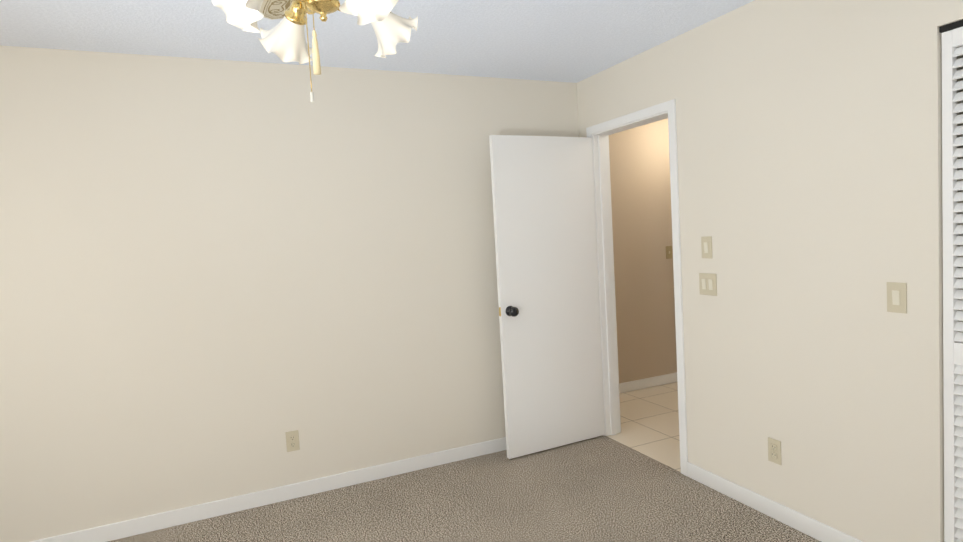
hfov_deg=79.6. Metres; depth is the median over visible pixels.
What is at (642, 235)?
wall
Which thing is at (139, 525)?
baseboard
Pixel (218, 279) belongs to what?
wall
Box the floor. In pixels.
[607,382,680,471]
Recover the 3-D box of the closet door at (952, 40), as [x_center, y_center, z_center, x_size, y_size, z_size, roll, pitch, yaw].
[1.734,0.189,1.941,0.030,2.034,0.310,-5,4,-24]
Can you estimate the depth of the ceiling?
2.78 m
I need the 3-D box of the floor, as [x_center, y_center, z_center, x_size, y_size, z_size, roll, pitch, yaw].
[2.490,1.076,4.350,3.265,0.096,2.490,-5,4,-24]
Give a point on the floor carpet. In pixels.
(602, 488)
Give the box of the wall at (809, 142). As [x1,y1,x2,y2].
[577,0,962,541]
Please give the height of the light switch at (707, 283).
0.115 m
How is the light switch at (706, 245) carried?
attached to the wall at (809, 142)
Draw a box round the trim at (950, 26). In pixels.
[939,19,962,32]
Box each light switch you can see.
[666,246,671,258]
[699,273,716,295]
[701,236,711,258]
[887,282,906,312]
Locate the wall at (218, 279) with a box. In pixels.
[0,45,578,541]
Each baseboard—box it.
[30,437,505,541]
[619,372,676,392]
[687,462,862,541]
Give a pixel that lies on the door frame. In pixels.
(599, 134)
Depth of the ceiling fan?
1.57 m
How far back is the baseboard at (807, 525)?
2.78 m
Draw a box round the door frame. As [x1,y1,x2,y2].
[586,99,687,475]
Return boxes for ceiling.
[0,0,753,82]
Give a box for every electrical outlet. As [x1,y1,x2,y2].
[285,430,299,451]
[768,437,781,464]
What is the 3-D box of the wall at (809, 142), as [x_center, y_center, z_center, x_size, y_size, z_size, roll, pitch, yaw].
[1.488,-0.025,2.523,0.120,2.440,3.430,-5,4,-24]
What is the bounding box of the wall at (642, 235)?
[609,118,676,382]
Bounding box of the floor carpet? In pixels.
[108,435,820,541]
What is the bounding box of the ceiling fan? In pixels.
[212,0,417,102]
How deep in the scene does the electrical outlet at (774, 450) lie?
2.74 m
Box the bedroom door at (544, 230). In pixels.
[489,135,603,458]
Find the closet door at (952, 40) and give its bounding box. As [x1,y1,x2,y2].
[942,27,962,541]
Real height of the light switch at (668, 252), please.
0.114 m
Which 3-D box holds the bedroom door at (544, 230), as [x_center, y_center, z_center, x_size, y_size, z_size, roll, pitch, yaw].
[0.454,0.149,3.758,0.760,2.028,0.179,-5,4,-24]
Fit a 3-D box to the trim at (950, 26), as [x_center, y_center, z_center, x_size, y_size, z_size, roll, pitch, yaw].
[1.866,-0.820,1.458,0.038,0.020,1.235,-5,4,-24]
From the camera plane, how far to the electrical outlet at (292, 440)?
3.28 m
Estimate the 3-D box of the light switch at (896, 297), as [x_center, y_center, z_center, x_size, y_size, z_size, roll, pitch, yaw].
[1.575,0.101,2.193,0.011,0.115,0.070,-5,4,-24]

